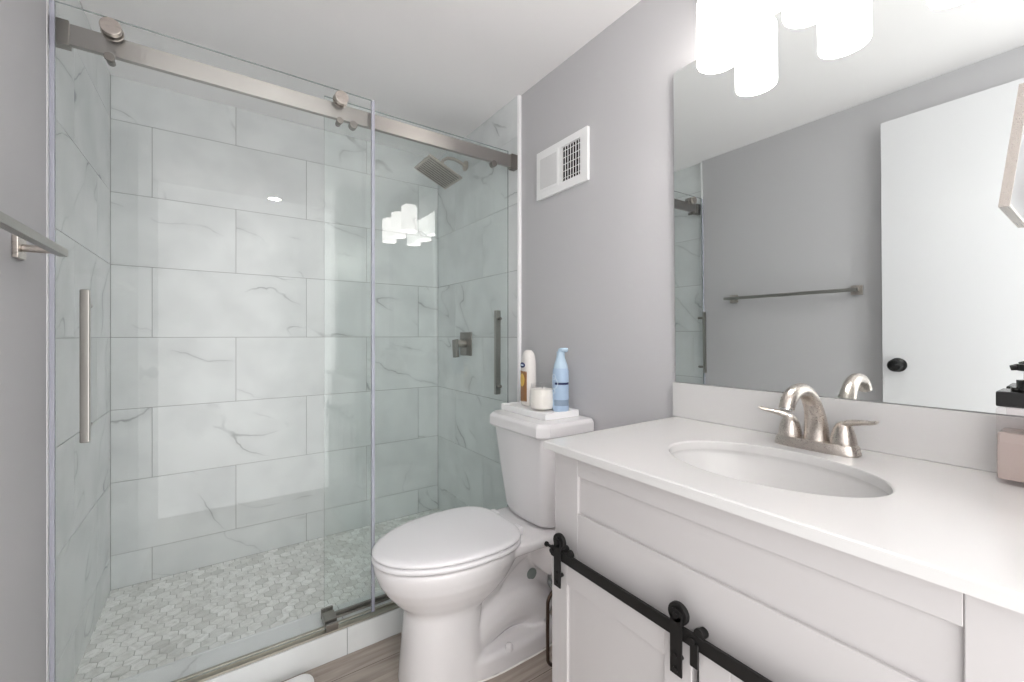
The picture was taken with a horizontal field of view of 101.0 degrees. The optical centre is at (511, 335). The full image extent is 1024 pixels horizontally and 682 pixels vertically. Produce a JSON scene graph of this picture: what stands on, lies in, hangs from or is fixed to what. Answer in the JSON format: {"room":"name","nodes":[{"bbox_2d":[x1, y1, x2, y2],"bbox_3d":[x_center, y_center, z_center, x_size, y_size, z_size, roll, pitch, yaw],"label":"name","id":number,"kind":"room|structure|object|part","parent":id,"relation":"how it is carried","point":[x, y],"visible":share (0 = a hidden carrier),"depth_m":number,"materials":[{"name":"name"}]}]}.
{"room":"bathroom","nodes":[
{"label":"bathroom","id":0,"kind":"room"},
{"bbox_2d":[0,0,109,681],"bbox_3d":[-1.018,0.004,0.732,0.120,2.208,2.683,0,0,-35],"label":"wall","id":1,"kind":"structure","parent":0,"point":[82,77],"depth_m":1.19,"materials":[{"name":"grey paint"}]},
{"bbox_2d":[0,211,67,259],"bbox_3d":[-0.864,-0.190,0.681,0.074,0.048,0.663,0,0,-35],"label":"towel bar","id":2,"kind":"object","parent":1,"relation":"attached to","point":[22,233],"visible":1,"depth_m":0.86,"materials":[{"name":"silver metal"}]},
{"bbox_3d":[-1.063,-0.190,0.911,0.010,0.048,0.048,0,0,-35],"label":"mounting plate","id":3,"kind":"part","parent":2,"relation":"part of","materials":[{"name":"silver metal"}]},
{"bbox_3d":[-1.039,-0.190,0.928,0.048,0.017,0.017,0,0,-35],"label":"post","id":4,"kind":"part","parent":2,"relation":"part of","materials":[{"name":"silver metal"}]},
{"bbox_2d":[46,0,48,681],"bbox_3d":[-1.188,0.004,1.071,0.017,2.207,0.010,0,0,-35],"label":"trim","id":5,"kind":"structure","parent":1,"relation":"attached to","point":[47,1],"depth_m":1.07,"materials":[{"name":"white"}]},
{"bbox_2d":[56,17,517,170],"bbox_3d":[-0.596,-0.786,1.514,1.494,0.078,0.031,0,0,-35],"label":"shower rail","id":6,"kind":"object","parent":1,"relation":"attached to","point":[69,36],"visible":0.91,"depth_m":1.35,"materials":[{"name":"grey metal"}]},
{"bbox_2d":[49,0,374,681],"bbox_3d":[-0.834,0.074,1.302,0.820,1.858,0.094,0,0,-35],"label":"shower door","id":7,"kind":"structure","parent":6,"relation":"hanging from","point":[110,28],"depth_m":1.07,"materials":[{"name":"clear glass"}]},
{"bbox_3d":[-1.089,0.077,1.077,0.019,0.390,0.016,0,0,-35],"label":"handle","id":8,"kind":"part","parent":7,"relation":"part of","materials":[{"name":"silver metal"}]},
{"bbox_3d":[-1.076,-0.824,1.134,0.049,0.049,0.031,0,0,-35],"label":"roller knob","id":9,"kind":"part","parent":7,"relation":"part of","materials":[{"name":"silver metal"}]},
{"bbox_3d":[-0.595,-0.824,1.469,0.049,0.049,0.031,0,0,-35],"label":"roller knob","id":10,"kind":"part","parent":7,"relation":"part of","materials":[{"name":"silver metal"}]},
{"bbox_2d":[72,508,440,681],"bbox_3d":[-0.864,1.115,1.900,1.496,0.086,0.740,0,0,-35],"label":"floor","id":11,"kind":"structure","parent":0,"point":[145,626],"depth_m":1.71,"materials":[{"name":"grey tile"}]},
{"bbox_2d":[110,75,437,590],"bbox_3d":[-1.138,0.004,2.220,1.611,2.208,0.100,0,0,-35],"label":"wall","id":12,"kind":"structure","parent":0,"point":[240,239],"depth_m":2.07,"materials":[{"name":"grey tile"}]},
{"bbox_2d":[80,0,640,158],"bbox_3d":[-0.227,-1.150,0.940,1.900,0.100,3.443,0,0,-35],"label":"ceiling","id":13,"kind":"structure","parent":0,"point":[449,66],"depth_m":1.59,"materials":[{"name":"white paint"}]},
{"bbox_2d":[282,608,551,681],"bbox_3d":[-0.054,1.158,0.778,1.800,0.100,1.780,0,0,-35],"label":"floor","id":14,"kind":"structure","parent":0,"point":[379,661],"depth_m":1.41,"materials":[{"name":"brown wood"}]},
{"bbox_2d":[116,590,403,681],"bbox_3d":[-0.603,1.061,1.538,1.511,0.093,0.153,0,0,-35],"label":"shower curb","id":15,"kind":"object","parent":14,"relation":"on","point":[292,662],"depth_m":1.40,"materials":[{"name":"white tile"}]},
{"bbox_2d":[171,596,399,681],"bbox_3d":[-0.595,0.995,1.513,1.492,0.040,0.096,0,0,-35],"label":"track","id":16,"kind":"object","parent":15,"relation":"on","point":[330,622],"visible":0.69,"depth_m":1.42,"materials":[{"name":"silver metal"}]},
{"bbox_2d":[324,95,507,613],"bbox_3d":[-0.354,0.076,1.744,0.791,1.858,0.047,0,0,-35],"label":"shower door","id":17,"kind":"structure","parent":16,"relation":"on","point":[497,313],"depth_m":1.95,"materials":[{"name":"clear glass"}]},
{"bbox_3d":[-0.068,0.077,1.962,0.028,0.390,0.016,0,0,-35],"label":"handle","id":18,"kind":"part","parent":17,"relation":"part of","materials":[{"name":"silver metal"}]},
{"bbox_2d":[284,674,313,681],"bbox_3d":[-0.687,1.092,1.153,0.308,0.032,0.307,0,0,-35],"label":"bathroom scale","id":19,"kind":"object","parent":14,"relation":"on","point":[303,677],"visible":1,"depth_m":1.32,"materials":[{"name":"white plastic"}]},
{"bbox_2d":[371,410,593,681],"bbox_3d":[-0.111,0.706,1.488,0.752,0.804,0.368,0,0,-35],"label":"toilet","id":20,"kind":"object","parent":14,"relation":"on","point":[472,588],"visible":0.86,"depth_m":1.40,"materials":[{"name":"white ceramic"}]},
{"bbox_3d":[-0.223,0.687,1.410,0.480,0.017,0.368,0,0,-35],"label":"seat","id":21,"kind":"part","parent":20,"relation":"part of","materials":[{"name":"white plastic"}]},
{"bbox_3d":[-0.223,0.666,1.410,0.478,0.020,0.366,0,0,-35],"label":"lid","id":22,"kind":"part","parent":20,"relation":"part of","materials":[{"name":"white plastic"}]},
{"bbox_3d":[-0.108,0.902,1.490,0.745,0.412,0.360,0,0,-35],"label":"bowl","id":23,"kind":"part","parent":20,"relation":"part of","materials":[{"name":"white ceramic"}]},
{"bbox_3d":[0.098,0.524,1.633,0.224,0.336,0.344,0,0,-35],"label":"tank","id":24,"kind":"part","parent":20,"relation":"part of","materials":[{"name":"white ceramic"}]},
{"bbox_2d":[501,401,578,420],"bbox_3d":[0.104,0.291,1.670,0.163,0.024,0.287,0,0,-35],"label":"tray","id":25,"kind":"object","parent":20,"relation":"on","point":[516,407],"visible":0.73,"depth_m":1.58,"materials":[{"name":"white ceramic"}]},
{"bbox_2d":[520,350,535,405],"bbox_3d":[0.066,0.169,1.716,0.060,0.224,0.074,0,0,-35],"label":"lotion bottle","id":26,"kind":"object","parent":25,"relation":"on","point":[528,361],"visible":0.95,"depth_m":1.69,"materials":[{"name":"white plastic"}]},
{"bbox_2d":[529,386,552,410],"bbox_3d":[0.115,0.231,1.605,0.097,0.099,0.097,0,0,-35],"label":"candle jar","id":27,"kind":"object","parent":25,"relation":"on","point":[541,398],"visible":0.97,"depth_m":1.57,"materials":[{"name":"white glass"}]},
{"bbox_2d":[552,348,568,411],"bbox_3d":[0.182,0.162,1.585,0.062,0.237,0.061,0,0,-35],"label":"bottle","id":28,"kind":"object","parent":25,"relation":"on","point":[560,377],"visible":1,"depth_m":1.56,"materials":[{"name":"blue plastic"}]},
{"bbox_2d":[554,399,568,405],"bbox_3d":[0.184,0.248,1.563,0.054,0.022,0.016,0,0,-4],"label":"print","id":29,"kind":"object","parent":28,"relation":"attached to","point":[557,402],"depth_m":1.56,"materials":[{"name":"blue"}]},
{"bbox_3d":[0.095,0.330,1.631,0.245,0.052,0.368,0,0,-35],"label":"tank lid","id":30,"kind":"part","parent":20,"relation":"part of","materials":[{"name":"white ceramic"}]},
{"bbox_2d":[544,452,1023,681],"bbox_3d":[0.493,0.683,0.806,0.542,0.849,0.724,0,0,-35],"label":"vanity cabinet","id":31,"kind":"object","parent":14,"relation":"on","point":[650,583],"visible":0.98,"depth_m":0.64,"materials":[{"name":"white painted wood"},{"name":"matte black metal"}]},
{"bbox_2d":[546,591,551,666],"bbox_3d":[0.118,0.867,1.056,0.090,0.482,0.090,0,0,-35],"label":"door handle","id":32,"kind":"object","parent":31,"relation":"attached to","point":[549,663],"visible":0.33,"depth_m":1.03,"materials":[{"name":"black metal"}]},
{"bbox_3d":[0.194,0.768,0.812,0.006,0.473,0.244,0,0,-35],"label":"panel","id":33,"kind":"part","parent":31,"relation":"part of","materials":[{"name":"grey wood"}]},
{"bbox_3d":[0.194,0.768,0.812,0.018,0.569,0.340,0,0,-35],"label":"door","id":34,"kind":"part","parent":31,"relation":"part of","materials":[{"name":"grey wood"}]},
{"bbox_3d":[0.285,0.472,0.648,0.008,0.022,0.698,0,0,-35],"label":"sliding rail","id":35,"kind":"part","parent":31,"relation":"part of","materials":[{"name":"black metal"}]},
{"bbox_3d":[0.280,0.491,0.649,0.003,0.038,0.014,0,0,-35],"label":"stop plate","id":36,"kind":"part","parent":31,"relation":"part of","materials":[{"name":"black metal"}]},
{"bbox_3d":[0.395,0.768,0.523,0.018,0.569,0.340,0,0,-35],"label":"door","id":37,"kind":"part","parent":31,"relation":"part of","materials":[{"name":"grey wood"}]},
{"bbox_2d":[543,382,1023,613],"bbox_3d":[0.502,0.264,0.812,0.524,0.251,0.771,0,0,-35],"label":"countertop","id":38,"kind":"structure","parent":31,"relation":"on","point":[924,498],"depth_m":0.75,"materials":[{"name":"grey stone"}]},
{"bbox_2d":[672,449,888,497],"bbox_3d":[0.477,0.324,0.799,0.266,0.131,0.368,0,0,-35],"label":"basin","id":39,"kind":"object","parent":38,"relation":"in","point":[765,467],"depth_m":0.88,"materials":[{"name":"white ceramic"}]},
{"bbox_2d":[758,383,878,457],"bbox_3d":[0.617,0.168,0.894,0.185,0.144,0.180,0,0,3],"label":"faucet","id":40,"kind":"object","parent":38,"relation":"on","point":[842,441],"visible":1,"depth_m":0.87,"materials":[{"name":"silver metal"}]},
{"bbox_3d":[0.600,0.178,0.959,0.069,0.033,0.022,0,0,44],"label":"lever","id":41,"kind":"part","parent":40,"relation":"part of","materials":[{"name":"silver metal"}]},
{"bbox_3d":[0.619,0.197,0.941,0.045,0.047,0.045,0,0,-35],"label":"handle","id":42,"kind":"part","parent":40,"relation":"part of","materials":[{"name":"silver metal"}]},
{"bbox_3d":[0.598,0.160,0.866,0.181,0.127,0.049,0,0,-35],"label":"spout","id":43,"kind":"part","parent":40,"relation":"part of","materials":[{"name":"silver metal"}]},
{"bbox_3d":[0.647,0.230,0.900,0.057,0.021,0.154,0,0,-35],"label":"plate","id":44,"kind":"part","parent":40,"relation":"part of","materials":[{"name":"silver metal"}]},
{"bbox_3d":[0.675,0.197,0.860,0.045,0.047,0.045,0,0,-35],"label":"handle","id":45,"kind":"part","parent":40,"relation":"part of","materials":[{"name":"silver metal"}]},
{"bbox_3d":[0.685,0.178,0.835,0.022,0.033,0.069,0,0,-24],"label":"lever","id":46,"kind":"part","parent":40,"relation":"part of","materials":[{"name":"silver metal"}]},
{"bbox_2d":[996,364,1023,484],"bbox_3d":[0.836,0.143,0.679,0.070,0.195,0.070,0,0,-35],"label":"soap dispenser","id":47,"kind":"object","parent":38,"relation":"on","point":[1010,441],"visible":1,"depth_m":0.68,"materials":[{"name":"pink glass"}]},
{"bbox_2d":[438,0,1023,581],"bbox_3d":[0.303,0.004,1.649,0.135,2.208,2.683,0,0,-35],"label":"wall","id":48,"kind":"structure","parent":0,"point":[598,253],"depth_m":1.63,"materials":[{"name":"grey paint"}]},
{"bbox_2d":[414,154,467,188],"bbox_3d":[-0.361,-0.893,2.258,0.261,0.146,0.200,0,0,-35],"label":"shower","id":49,"kind":"object","parent":48,"relation":"attached to","point":[435,169],"visible":1,"depth_m":2.23,"materials":[{"name":"silver metal"}]},
{"bbox_3d":[-0.322,-0.930,2.285,0.164,0.073,0.017,0,0,-35],"label":"arm","id":50,"kind":"part","parent":49,"relation":"part of","materials":[{"name":"silver metal"}]},
{"bbox_2d":[452,332,471,357],"bbox_3d":[-0.281,0.050,2.308,0.072,0.140,0.130,0,0,-35],"label":"shower valve","id":51,"kind":"object","parent":48,"relation":"attached to","point":[465,342],"visible":1,"depth_m":2.30,"materials":[{"name":"silver metal"}]},
{"bbox_3d":[-0.307,0.069,2.298,0.018,0.102,0.054,0,0,-35],"label":"lever","id":52,"kind":"part","parent":51,"relation":"part of","materials":[{"name":"silver metal"}]},
{"bbox_3d":[-0.254,0.044,2.326,0.007,0.128,0.130,0,0,-35],"label":"plate","id":53,"kind":"part","parent":51,"relation":"part of","materials":[{"name":"silver metal"}]},
{"bbox_2d":[517,95,520,401],"bbox_3d":[0.033,0.003,1.932,0.018,2.204,0.011,0,0,-35],"label":"trim","id":54,"kind":"structure","parent":48,"relation":"attached to","point":[518,96],"depth_m":1.93,"materials":[{"name":"white"}]},
{"bbox_2d":[537,126,589,200],"bbox_3d":[0.196,-0.681,1.698,0.015,0.201,0.304,0,0,-35],"label":"air vent","id":55,"kind":"object","parent":48,"relation":"in","point":[565,164],"visible":1,"depth_m":1.68,"materials":[{"name":"white plastic"}]},
{"bbox_3d":[0.152,-0.683,1.752,0.002,0.150,0.120,0,0,-35],"label":"panel","id":56,"kind":"part","parent":55,"relation":"part of","materials":[{"name":"white plastic"}]},
{"bbox_2d":[697,0,741,73],"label":"vanity light","id":57,"kind":"object","parent":48,"relation":"attached to","point":[719,36],"depth_m":1.02,"materials":[{"name":"white glass"}]},
{"bbox_3d":[0.516,-0.768,1.054,0.101,0.170,0.101,0,0,-35],"label":"lamp shade","id":58,"kind":"part","parent":57,"relation":"part of","materials":[{"name":"white glass"}]},
{"bbox_2d":[782,0,839,27],"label":"vanity light","id":59,"kind":"object","parent":48,"relation":"attached to","point":[795,13],"depth_m":0.92,"materials":[{"name":"white glass"}]},
{"bbox_3d":[0.629,-0.768,0.890,0.101,0.170,0.101,0,0,-35],"label":"lamp shade","id":60,"kind":"part","parent":59,"relation":"part of","materials":[{"name":"white glass"}]},
{"bbox_2d":[673,0,1023,415],"bbox_3d":[0.712,-0.324,0.952,0.019,0.924,0.775,0,0,-35],"label":"wall mirror","id":61,"kind":"object","parent":48,"relation":"attached to","point":[841,231],"visible":1,"depth_m":0.90,"materials":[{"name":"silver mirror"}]},
{"bbox_2d":[673,382,1023,472],"bbox_3d":[0.709,0.190,0.956,0.020,0.102,0.771,0,0,-35],"label":"backsplash","id":62,"kind":"structure","parent":48,"relation":"attached to","point":[968,439],"depth_m":0.86,"materials":[{"name":"grey stone"}]},
{"bbox_2d":[998,83,1023,227],"bbox_3d":[0.773,-0.247,0.624,0.289,0.156,0.053,0,0,-28],"label":"mirror","id":63,"kind":"object","parent":48,"relation":"attached to","point":[1011,200],"visible":1,"depth_m":0.55,"materials":[{"name":"mirror glass"}]},
{"bbox_3d":[0.731,-0.247,0.602,0.182,0.147,0.022,0,0,-35],"label":"panel","id":64,"kind":"part","parent":63,"relation":"part of","materials":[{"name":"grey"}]}
]}

